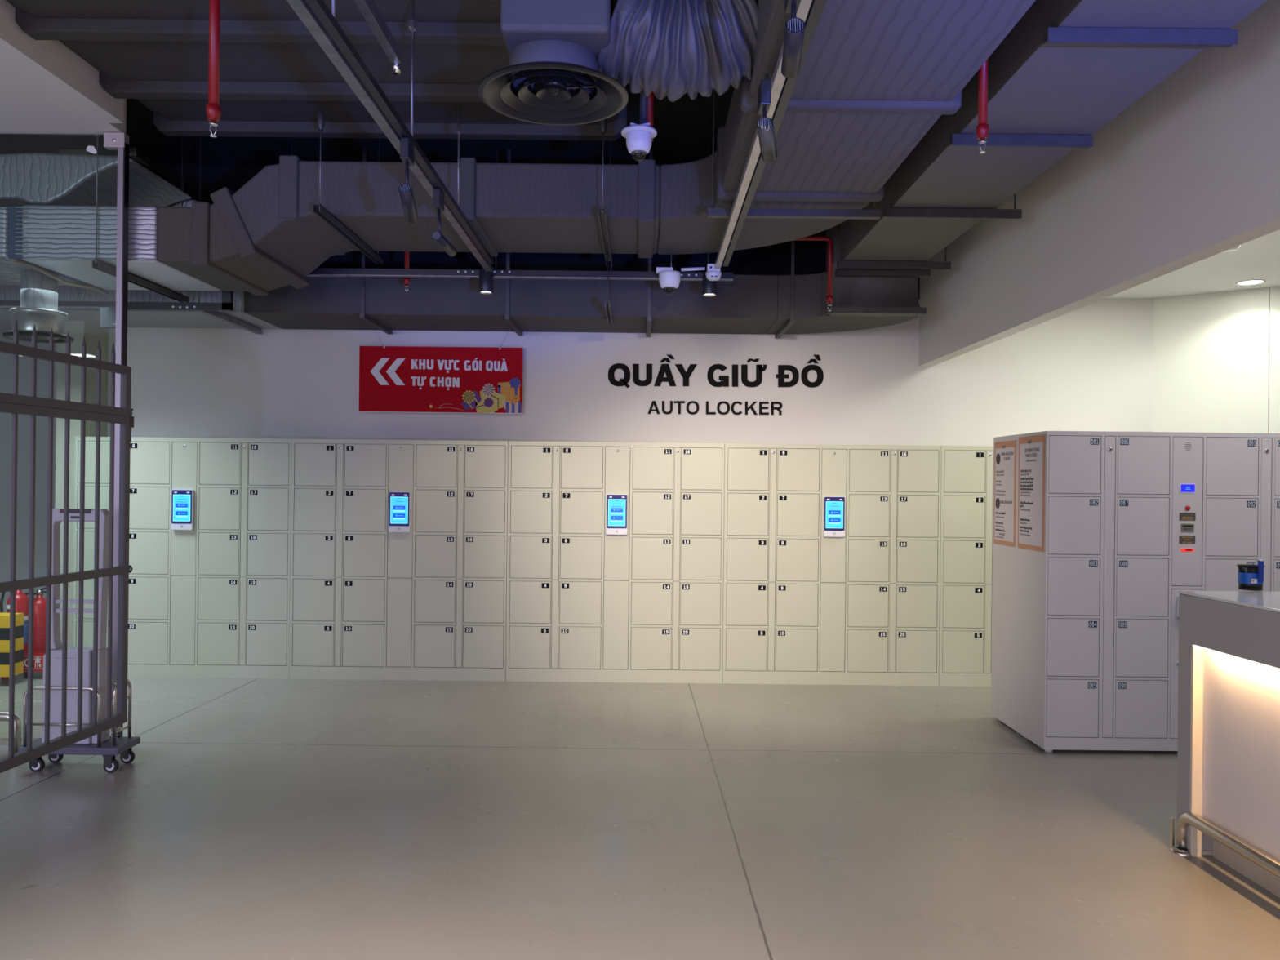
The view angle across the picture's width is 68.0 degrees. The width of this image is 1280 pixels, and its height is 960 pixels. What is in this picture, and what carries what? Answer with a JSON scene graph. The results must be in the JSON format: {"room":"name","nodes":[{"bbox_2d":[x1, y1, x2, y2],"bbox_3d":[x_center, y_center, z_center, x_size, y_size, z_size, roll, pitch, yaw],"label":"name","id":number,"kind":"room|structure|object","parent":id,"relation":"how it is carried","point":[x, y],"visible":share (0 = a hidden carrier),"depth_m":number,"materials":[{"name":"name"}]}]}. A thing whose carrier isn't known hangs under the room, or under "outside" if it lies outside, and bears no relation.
{"room":"store locker area","nodes":[
{"label":"store locker area","id":0,"kind":"room"},
{"bbox_2d":[0,325,57,613],"bbox_3d":[-8.354,-0.575,9.276,7.280,4.100,0.150,1,0,0],"label":"wall","id":1,"kind":"structure","parent":0,"point":[6,359],"depth_m":9.20,"materials":[{"name":"paint"}]},
{"bbox_2d":[0,0,126,134],"bbox_3d":[-7.429,-2.342,-1.756,9.093,0.580,14.480,1,0,0],"label":"ceiling","id":2,"kind":"structure","parent":0,"point":[46,87],"depth_m":4.93,"materials":[{"name":"white paint"}]},
{"bbox_2d":[0,83,733,166],"bbox_3d":[-4.837,-2.652,0.204,14.270,0.100,18.400,1,0,0],"label":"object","id":3,"kind":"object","parent":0,"point":[682,126],"depth_m":7.27,"materials":[{"name":"black metal"}]},
{"bbox_2d":[92,134,189,302],"bbox_3d":[-3.149,-1.902,6.045,0.042,1.345,1.115,1,0,0],"label":"strut","id":4,"kind":"object","parent":3,"relation":"hanging from","point":[97,264],"visible":0.8,"depth_m":5.97,"materials":[{"name":"metal"}]},
{"bbox_2d":[0,204,220,295],"bbox_3d":[-4.700,-1.437,6.002,3.770,0.359,0.983,1,0,0],"label":"duct","id":5,"kind":"object","parent":4,"relation":"on","point":[60,241],"visible":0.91,"depth_m":5.52,"materials":[{"name":"grey metal"}]},
{"bbox_2d":[2,269,74,343],"bbox_3d":[-3.768,-1.092,5.952,0.380,0.419,0.380,1,0,0],"label":"diffuser","id":6,"kind":"object","parent":5,"relation":"attached to","point":[38,307],"visible":0.84,"depth_m":5.86,"materials":[{"name":"grey metal"}]},
{"bbox_2d":[0,152,191,208],"bbox_3d":[-3.741,-1.824,6.113,1.356,0.313,0.780,1,0,0],"label":"duct","id":7,"kind":"object","parent":5,"relation":"on","point":[44,179],"visible":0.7,"depth_m":5.72,"materials":[{"name":"grey metal"}]},
{"bbox_2d":[128,147,194,197],"bbox_3d":[-3.133,-2.010,6.253,0.045,0.186,1.332,1,0,-12],"label":"strut","id":8,"kind":"object","parent":4,"relation":"attached to","point":[135,153],"visible":0.79,"depth_m":6.01,"materials":[{"name":"grey metal"}]},
{"bbox_2d":[197,136,262,333],"bbox_3d":[-3.090,-1.880,7.173,0.040,1.385,1.100,1,0,0],"label":"strut","id":9,"kind":"object","parent":3,"relation":"hanging from","point":[215,314],"visible":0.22,"depth_m":7.06,"materials":[{"name":"metal"}]},
{"bbox_2d":[0,284,281,328],"bbox_3d":[-4.850,-1.412,7.362,3.870,0.318,0.756,1,0,0],"label":"duct","id":10,"kind":"object","parent":9,"relation":"on","point":[135,318],"visible":0.25,"depth_m":7.00,"materials":[{"name":"grey metal"}]},
{"bbox_2d":[167,198,198,206],"bbox_3d":[-3.290,-1.878,6.958,0.685,0.254,0.850,1,0,0],"label":"duct","id":11,"kind":"object","parent":9,"relation":"attached to","point":[188,202],"visible":0.02,"depth_m":6.53,"materials":[{"name":"grey metal"}]},
{"bbox_2d":[5,0,627,141],"bbox_3d":[-1.478,-2.310,2.358,2.805,0.505,6.710,1,0,0],"label":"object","id":12,"kind":"object","parent":3,"relation":"hanging from","point":[276,78],"visible":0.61,"depth_m":4.82,"materials":[{"name":"grey metal"}]},
{"bbox_2d":[206,0,221,137],"bbox_3d":[-1.471,-1.621,3.282,0.046,0.864,0.046,1,0,0],"label":"pipe","id":13,"kind":"object","parent":12,"relation":"attached to","point":[213,109],"visible":1,"depth_m":3.27,"materials":[{"name":"red metal"}]},
{"bbox_2d":[286,0,493,274],"bbox_3d":[-0.965,-1.757,3.838,0.142,0.700,5.270,1,0,0],"label":"track","id":14,"kind":"object","parent":12,"relation":"hanging from","point":[317,17],"visible":0.86,"depth_m":3.51,"materials":[{"name":"metal"}]},
{"bbox_2d":[398,137,417,222],"bbox_3d":[-0.974,-1.255,3.994,0.058,0.316,0.174,1,0,0],"label":"track spotlight","id":15,"kind":"object","parent":14,"relation":"hanging from","point":[406,147],"visible":1,"depth_m":3.95,"materials":[{"name":"black metal"}]},
{"bbox_2d":[431,188,457,256],"bbox_3d":[-0.973,-1.267,4.687,0.062,0.289,0.195,1,0,16],"label":"track spotlight","id":16,"kind":"object","parent":14,"relation":"hanging from","point":[437,195],"visible":1,"depth_m":4.64,"materials":[{"name":"black metal"}]},
{"bbox_2d":[478,268,493,293],"bbox_3d":[-1.042,-1.354,6.432,0.098,0.170,0.098,1,0,0],"label":"track spotlight","id":17,"kind":"object","parent":14,"relation":"attached to","point":[486,278],"visible":0.86,"depth_m":6.39,"materials":[{"name":"black metal"}]},
{"bbox_2d":[312,111,382,264],"bbox_3d":[-1.797,-2.028,5.933,0.042,1.065,1.300,1,0,0],"label":"strut","id":18,"kind":"object","parent":3,"relation":"hanging from","point":[319,210],"visible":0.73,"depth_m":5.65,"materials":[{"name":"metal"}]},
{"bbox_2d":[157,0,1035,295],"bbox_3d":[-0.771,-1.554,2.713,4.085,0.644,7.422,1,0,0],"label":"air duct","id":19,"kind":"object","parent":18,"relation":"on","point":[875,77],"visible":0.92,"depth_m":5.50,"materials":[{"name":"grey metal"}]},
{"bbox_2d":[656,252,680,294],"bbox_3d":[0.189,-1.375,6.322,0.163,0.284,0.146,1,0,0],"label":"dome camera","id":20,"kind":"object","parent":19,"relation":"hanging from","point":[668,278],"visible":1,"depth_m":6.28,"materials":[{"name":"white plastic"}]},
{"bbox_2d":[680,266,705,271],"bbox_3d":[0.355,-1.414,6.362,0.160,0.031,0.022,1,0,0],"label":"conduit","id":21,"kind":"object","parent":20,"relation":"attached to","point":[695,268],"visible":1,"depth_m":6.35,"materials":[{"name":"white plastic"}]},
{"bbox_2d":[596,0,758,102],"bbox_3d":[0.169,-1.701,3.630,0.698,0.479,0.474,1,0,0],"label":"flexible duct","id":22,"kind":"object","parent":19,"relation":"attached to","point":[673,49],"visible":0.92,"depth_m":3.47,"materials":[{"name":"grey"}]},
{"bbox_2d":[500,0,613,77],"bbox_3d":[-0.301,-1.813,3.613,0.390,0.440,0.500,1,0,0],"label":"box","id":23,"kind":"object","parent":22,"relation":"attached to","point":[584,23],"visible":0.49,"depth_m":3.36,"materials":[{"name":"grey metal"}]},
{"bbox_2d":[478,40,628,125],"bbox_3d":[-0.326,-1.530,3.602,0.566,0.166,0.566,1,0,0],"label":"diffuser","id":24,"kind":"object","parent":23,"relation":"attached to","point":[593,95],"visible":0.96,"depth_m":3.60,"materials":[{"name":"grey metal"}]},
{"bbox_2d":[0,108,733,311],"bbox_3d":[-2.920,-1.865,6.481,7.120,1.414,0.053,1,0,0],"label":"cable tray","id":25,"kind":"object","parent":3,"relation":"hanging from","point":[227,304],"visible":0.82,"depth_m":6.46,"materials":[{"name":"black metal"}]},
{"bbox_2d":[99,307,115,328],"bbox_3d":[-3.585,-1.097,6.431,0.115,0.130,0.058,1,0,0],"label":"junction box","id":26,"kind":"object","parent":25,"relation":"attached to","point":[108,315],"visible":0.64,"depth_m":6.40,"materials":[{"name":"grey metal"}]},
{"bbox_2d":[792,235,833,311],"bbox_3d":[0.856,-1.427,6.532,0.949,0.515,0.045,1,0,0],"label":"pipe","id":27,"kind":"object","parent":25,"relation":"attached to","point":[829,298],"visible":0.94,"depth_m":6.52,"materials":[{"name":"red metal"}]},
{"bbox_2d":[403,251,409,292],"bbox_3d":[-1.621,-1.935,6.623,0.043,1.244,0.043,1,0,0],"label":"pipe","id":28,"kind":"object","parent":3,"relation":"hanging from","point":[406,280],"visible":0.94,"depth_m":6.61,"materials":[{"name":"red metal"}]},
{"bbox_2d":[598,118,612,266],"bbox_3d":[-0.206,-2.011,5.933,0.042,1.065,1.300,1,0,0],"label":"strut","id":29,"kind":"object","parent":3,"relation":"hanging from","point":[602,216],"visible":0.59,"depth_m":5.56,"materials":[{"name":"metal"}]},
{"bbox_2d":[604,141,613,326],"bbox_3d":[-0.207,-1.845,6.703,0.036,1.395,0.800,1,0,0],"label":"strut","id":30,"kind":"object","parent":3,"relation":"hanging from","point":[607,303],"visible":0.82,"depth_m":6.62,"materials":[{"name":"grey metal"}]},
{"bbox_2d":[621,88,657,160],"bbox_3d":[0.000,-2.007,4.373,0.166,1.073,0.166,1,0,0],"label":"dome camera","id":31,"kind":"object","parent":3,"relation":"hanging from","point":[639,137],"visible":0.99,"depth_m":4.34,"materials":[{"name":"white plastic"}]},
{"bbox_2d":[647,91,653,142],"bbox_3d":[0.046,-2.085,4.553,0.044,0.915,0.044,1,0,0],"label":"pipe","id":32,"kind":"object","parent":3,"relation":"hanging from","point":[650,98],"visible":0.12,"depth_m":4.53,"materials":[{"name":"red metal"}]},
{"bbox_2d":[706,88,880,219],"bbox_3d":[0.835,-1.976,5.128,0.932,1.115,0.050,1,0,0],"label":"strut","id":33,"kind":"object","parent":3,"relation":"hanging from","point":[762,213],"visible":0.61,"depth_m":5.10,"materials":[{"name":"grey metal"}]},
{"bbox_2d":[715,0,826,269],"bbox_3d":[0.502,-1.425,3.837,0.105,0.068,5.270,1,0,0],"label":"track","id":34,"kind":"object","parent":33,"relation":"hanging from","point":[810,11],"visible":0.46,"depth_m":3.92,"materials":[{"name":"black metal"}]},
{"bbox_2d":[702,271,716,296],"bbox_3d":[0.472,-1.338,6.432,0.098,0.170,0.098,1,0,0],"label":"track spotlight","id":35,"kind":"object","parent":34,"relation":"attached to","point":[708,287],"visible":0.8,"depth_m":6.39,"materials":[{"name":"black metal"}]},
{"bbox_2d":[705,263,721,280],"bbox_3d":[0.487,-1.373,6.282,0.104,0.100,0.104,1,0,0],"label":"smoke detector","id":36,"kind":"object","parent":34,"relation":"attached to","point":[712,274],"visible":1,"depth_m":6.25,"materials":[{"name":"white plastic"}]},
{"bbox_2d":[756,79,777,162],"bbox_3d":[0.453,-1.281,3.403,0.064,0.235,0.197,1,0,14],"label":"track spotlight","id":37,"kind":"object","parent":34,"relation":"attached to","point":[765,126],"visible":1,"depth_m":3.34,"materials":[{"name":"black metal"}]},
{"bbox_2d":[781,0,804,78],"bbox_3d":[0.431,-1.282,2.668,0.054,0.234,0.199,1,0,5],"label":"track spotlight","id":38,"kind":"object","parent":34,"relation":"attached to","point":[794,29],"visible":1,"depth_m":2.63,"materials":[{"name":"black metal"}]},
{"bbox_2d":[976,59,989,153],"bbox_3d":[1.330,-1.898,3.670,0.046,1.264,0.046,1,0,0],"label":"pipe","id":39,"kind":"object","parent":3,"relation":"hanging from","point":[983,127],"visible":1,"depth_m":3.65,"materials":[{"name":"red metal"}]},
{"bbox_2d":[825,0,1266,316],"bbox_3d":[1.742,-1.855,3.003,0.835,1.345,8.000,1,0,0],"label":"air duct","id":40,"kind":"object","parent":3,"relation":"hanging from","point":[1067,68],"visible":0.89,"depth_m":4.08,"materials":[{"name":"grey metal"}]},
{"bbox_2d":[106,164,1154,446],"bbox_3d":[-0.260,-0.491,7.836,8.910,4.100,0.150,1,0,0],"label":"wall","id":41,"kind":"structure","parent":0,"point":[1090,367],"depth_m":7.76,"materials":[{"name":"paint"}]},
{"bbox_2d":[55,149,108,646],"bbox_3d":[-4.460,-0.536,7.591,0.210,4.100,0.340,1,0,0],"label":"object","id":42,"kind":"structure","parent":41,"relation":"attached to","point":[77,330],"depth_m":7.42,"materials":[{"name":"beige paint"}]},
{"bbox_2d":[244,147,918,338],"bbox_3d":[-0.446,-1.797,7.304,4.930,1.253,0.878,1,0,0],"label":"air duct","id":43,"kind":"object","parent":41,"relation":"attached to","point":[779,305],"visible":0.82,"depth_m":6.98,"materials":[{"name":"grey metal"}]},
{"bbox_2d":[358,327,522,413],"bbox_3d":[-1.617,-0.879,7.658,1.331,0.670,0.115,1,0,0],"label":"hanging sign","id":44,"kind":"object","parent":43,"relation":"hanging from","point":[392,379],"visible":1,"depth_m":7.70,"materials":[{"name":"red plastic"}]},
{"bbox_2d":[428,377,521,413],"bbox_3d":[-1.335,-0.690,7.698,0.753,0.295,0.006,1,0,0],"label":"picture","id":45,"kind":"object","parent":44,"relation":"attached to","point":[446,394],"depth_m":7.70,"materials":[{"name":"orange"}]},
{"bbox_2d":[648,400,782,414],"bbox_3d":[0.613,-0.589,7.754,1.098,0.110,0.014,1,0,0],"label":"lettering","id":46,"kind":"object","parent":41,"relation":"attached to","point":[772,408],"depth_m":7.75,"materials":[{"name":"black"}]},
{"bbox_2d":[608,354,823,387],"bbox_3d":[0.619,-0.888,7.754,1.759,0.288,0.014,1,0,0],"label":"lettering","id":47,"kind":"object","parent":41,"relation":"attached to","point":[664,368],"depth_m":7.75,"materials":[{"name":"black"}]},
{"bbox_2d":[0,671,1279,959],"bbox_3d":[-2.417,1.575,0.198,19.200,0.100,18.400,1,0,0],"label":"floor","id":48,"kind":"structure","parent":0,"point":[249,819],"depth_m":4.14,"materials":[{"name":"concrete"}]},
{"bbox_2d":[0,711,21,753],"bbox_3d":[-3.958,1.403,5.298,1.002,0.226,0.052,1,0,0],"label":"hoop","id":49,"kind":"object","parent":48,"relation":"on","point":[4,716],"visible":0.56,"depth_m":5.28,"materials":[{"name":"silver metal"}]},
{"bbox_2d":[0,612,23,676],"bbox_3d":[-4.860,1.250,7.023,0.500,0.518,0.150,1,0,0],"label":"bollard","id":50,"kind":"object","parent":48,"relation":"on","point":[4,617],"visible":0.67,"depth_m":6.95,"materials":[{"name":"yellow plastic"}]},
{"bbox_2d":[1,648,52,679],"bbox_3d":[-4.662,1.411,7.327,0.348,0.200,0.283,1,0,0],"label":"stand","id":51,"kind":"object","parent":48,"relation":"on","point":[37,657],"visible":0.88,"depth_m":7.19,"materials":[{"name":"red metal"}]},
{"bbox_2d":[0,589,28,653],"bbox_3d":[-4.758,1.083,7.277,0.239,0.655,0.148,1,0,0],"label":"fire extinguisher","id":52,"kind":"object","parent":51,"relation":"in","point":[21,598],"visible":0.36,"depth_m":7.25,"materials":[{"name":"red metal"}]},
{"bbox_2d":[25,586,46,653],"bbox_3d":[-4.657,1.109,7.378,0.239,0.605,0.144,1,0,0],"label":"fire extinguisher","id":53,"kind":"object","parent":51,"relation":"in","point":[39,609],"visible":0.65,"depth_m":7.32,"materials":[{"name":"red metal"}]},
{"bbox_2d":[23,648,52,671],"bbox_3d":[-4.653,1.381,7.328,0.306,0.140,0.280,1,0,0],"label":"sign","id":54,"kind":"object","parent":51,"relation":"on","point":[37,657],"depth_m":7.19,"materials":[{"name":"red plastic"}]},
{"bbox_2d":[0,132,129,745],"bbox_3d":[-5.582,-0.259,5.450,5.230,3.515,0.060,1,0,0],"label":"post","id":55,"kind":"object","parent":48,"relation":"on","point":[119,141],"depth_m":5.43,"materials":[{"name":"silver metal"}]},
{"bbox_2d":[0,320,131,773],"bbox_3d":[-2.684,0.425,3.598,0.080,2.204,2.420,1,0,5],"label":"gate","id":56,"kind":"object","parent":48,"relation":"on","point":[14,403],"visible":1,"depth_m":4.33,"materials":[{"name":"grey metal"}]},
{"bbox_2d":[128,408,133,573],"bbox_3d":[-2.575,0.053,4.784,0.042,0.830,0.040,1,0,0],"label":"hinge","id":57,"kind":"object","parent":56,"relation":"attached to","point":[131,418],"visible":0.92,"depth_m":4.78,"materials":[{"name":"grey metal"}]},
{"bbox_2d":[17,679,140,773],"bbox_3d":[-2.972,1.294,5.043,0.520,0.464,0.230,1,0,0],"label":"wheeled dolly","id":58,"kind":"object","parent":48,"relation":"on","point":[108,748],"visible":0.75,"depth_m":4.95,"materials":[{"name":"grey metal"}]},
{"bbox_2d":[41,508,109,744],"bbox_3d":[-2.983,0.771,5.048,0.310,1.238,0.131,1,0,0],"label":"antenna","id":59,"kind":"object","parent":58,"relation":"on","point":[55,697],"visible":0.73,"depth_m":5.00,"materials":[{"name":"grey plastic"}]},
{"bbox_2d":[108,701,121,738],"bbox_3d":[-2.790,1.274,5.056,0.062,0.201,0.094,1,0,0],"label":"metal chain","id":60,"kind":"object","parent":58,"relation":"on","point":[117,729],"visible":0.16,"depth_m":5.04,"materials":[{"name":"silver metal"}]},
{"bbox_2d":[72,436,291,679],"bbox_3d":[-3.529,0.599,7.507,1.666,1.850,0.463,1,0,0],"label":"locker","id":61,"kind":"object","parent":48,"relation":"on","point":[210,522],"visible":0.81,"depth_m":7.31,"materials":[{"name":"beige metal"}]},
{"bbox_2d":[288,438,508,681],"bbox_3d":[-1.861,0.616,7.507,1.666,1.850,0.463,1,0,0],"label":"locker","id":62,"kind":"object","parent":48,"relation":"on","point":[398,562],"visible":1,"depth_m":7.31,"materials":[{"name":"beige metal"}]},
{"bbox_2d":[505,440,724,683],"bbox_3d":[-0.191,0.634,7.507,1.666,1.850,0.463,1,0,0],"label":"locker","id":63,"kind":"object","parent":48,"relation":"on","point":[615,550],"visible":1,"depth_m":7.31,"materials":[{"name":"beige metal"}]},
{"bbox_2d":[722,443,941,685],"bbox_3d":[1.478,0.652,7.507,1.666,1.850,0.463,1,0,0],"label":"locker","id":64,"kind":"object","parent":48,"relation":"on","point":[832,553],"visible":1,"depth_m":7.31,"materials":[{"name":"beige metal"}]},
{"bbox_2d":[938,445,993,686],"bbox_3d":[3.147,0.670,7.507,1.666,1.850,0.463,1,0,0],"label":"locker","id":65,"kind":"object","parent":48,"relation":"on","point":[966,491],"visible":0.13,"depth_m":7.31,"materials":[{"name":"beige metal"}]},
{"bbox_2d":[991,434,1018,733],"bbox_3d":[3.163,0.659,6.114,1.635,1.868,0.417,1,0,0],"label":"bank","id":66,"kind":"object","parent":48,"relation":"on","point":[1004,575],"visible":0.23,"depth_m":6.09,"materials":[{"name":"grey metal"}]},
{"bbox_2d":[993,440,1016,546],"bbox_3d":[2.348,0.085,6.112,0.006,0.668,0.355,1,0,0],"label":"poster","id":67,"kind":"object","parent":66,"relation":"attached to","point":[1005,452],"visible":1,"depth_m":6.10,"materials":[{"name":"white paper"}]},
{"bbox_2d":[1015,431,1279,752],"bbox_3d":[3.163,0.658,5.672,1.633,1.868,0.465,1,0,0],"label":"bank","id":68,"kind":"object","parent":48,"relation":"on","point":[1133,521],"visible":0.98,"depth_m":5.49,"materials":[{"name":"grey metal"}]},
{"bbox_2d":[1017,434,1044,551],"bbox_3d":[2.348,0.077,5.702,0.006,0.683,0.375,1,0,0],"label":"poster","id":69,"kind":"object","parent":68,"relation":"attached to","point":[1031,479],"visible":1,"depth_m":5.69,"materials":[{"name":"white paper"}]},
{"bbox_2d":[1177,590,1279,897],"bbox_3d":[2.845,1.032,2.543,0.949,1.105,3.126,1,0,-2],"label":"counter","id":70,"kind":"object","parent":48,"relation":"on","point":[1228,745],"depth_m":3.79,"materials":[{"name":"laminate"}]},
{"bbox_2d":[1169,812,1279,877],"bbox_3d":[2.372,1.486,2.693,0.104,0.186,2.791,1,0,-3],"label":"rail","id":71,"kind":"object","parent":70,"relation":"attached to","point":[1236,844],"visible":0.93,"depth_m":3.80,"materials":[{"name":"silver metal"}]},
{"bbox_2d":[1178,590,1279,613],"bbox_3d":[2.851,0.485,2.544,0.949,0.012,3.126,1,0,-2],"label":"countertop","id":72,"kind":"structure","parent":70,"relation":"on","point":[1267,601],"depth_m":3.86,"materials":[{"name":"stone"}]},
{"bbox_2d":[1236,564,1265,591],"bbox_3d":[2.672,0.426,4.153,0.106,0.107,0.106,1,0,0],"label":"plastic tub","id":73,"kind":"object","parent":70,"relation":"on","point":[1247,574],"visible":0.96,"depth_m":4.12,"materials":[{"name":"black"}]},
{"bbox_2d":[1251,578,1257,583],"bbox_3d":[2.657,0.437,4.106,0.022,0.019,0.006,1,0,0],"label":"print","id":74,"kind":"object","parent":73,"relation":"attached to","point":[1253,580],"depth_m":4.10,"materials":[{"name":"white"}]},
{"bbox_2d":[1257,559,1263,582],"bbox_3d":[2.679,0.391,4.096,0.022,0.097,0.008,1,0,0],"label":"clip","id":75,"kind":"object","parent":73,"relation":"hanging from","point":[1260,562],"visible":1,"depth_m":4.09,"materials":[{"name":"blue plastic"}]},
{"bbox_2d":[919,0,1279,366],"bbox_3d":[2.341,-1.734,-0.617,0.105,1.585,16.760,1,0,0],"label":"wall","id":76,"kind":"structure","parent":0,"point":[1188,173],"depth_m":4.38,"materials":[{"name":"paint"}]},
{"bbox_2d":[1106,229,1279,298],"bbox_3d":[4.654,-1.541,-0.618,4.525,0.100,16.760,1,0,0],"label":"ceiling","id":77,"kind":"structure","parent":0,"point":[1259,258],"depth_m":6.87,"materials":[{"name":"white paint"}]},
{"bbox_2d":[1225,244,1239,251],"bbox_3d":[3.700,-1.464,5.942,0.112,0.055,0.112,1,0,0],"label":"recessed light","id":78,"kind":"object","parent":77,"relation":"attached to","point":[1235,248],"visible":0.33,"depth_m":5.92,"materials":[{"name":"white plastic"}]},
{"bbox_2d":[1235,279,1265,284],"bbox_3d":[4.565,-1.477,7.096,0.190,0.006,0.190,1,0,0],"label":"recessed light","id":79,"kind":"object","parent":77,"relation":"in","point":[1253,282],"visible":1,"depth_m":7.08,"materials":[{"name":"white plastic"}]},
{"bbox_2d":[1152,286,1279,433],"bbox_3d":[5.564,-0.430,6.750,3.400,4.100,0.120,1,0,38],"label":"wall","id":80,"kind":"structure","parent":0,"point":[1211,350],"depth_m":7.48,"materials":[{"name":"paint"}]},
{"bbox_2d":[1267,287,1270,433],"bbox_3d":[4.808,0.067,7.269,0.004,3.090,0.004,1,0,0],"label":"trim","id":81,"kind":"structure","parent":80,"relation":"attached to","point":[1269,287],"depth_m":7.27,"materials":[{"name":"grey laminate"}]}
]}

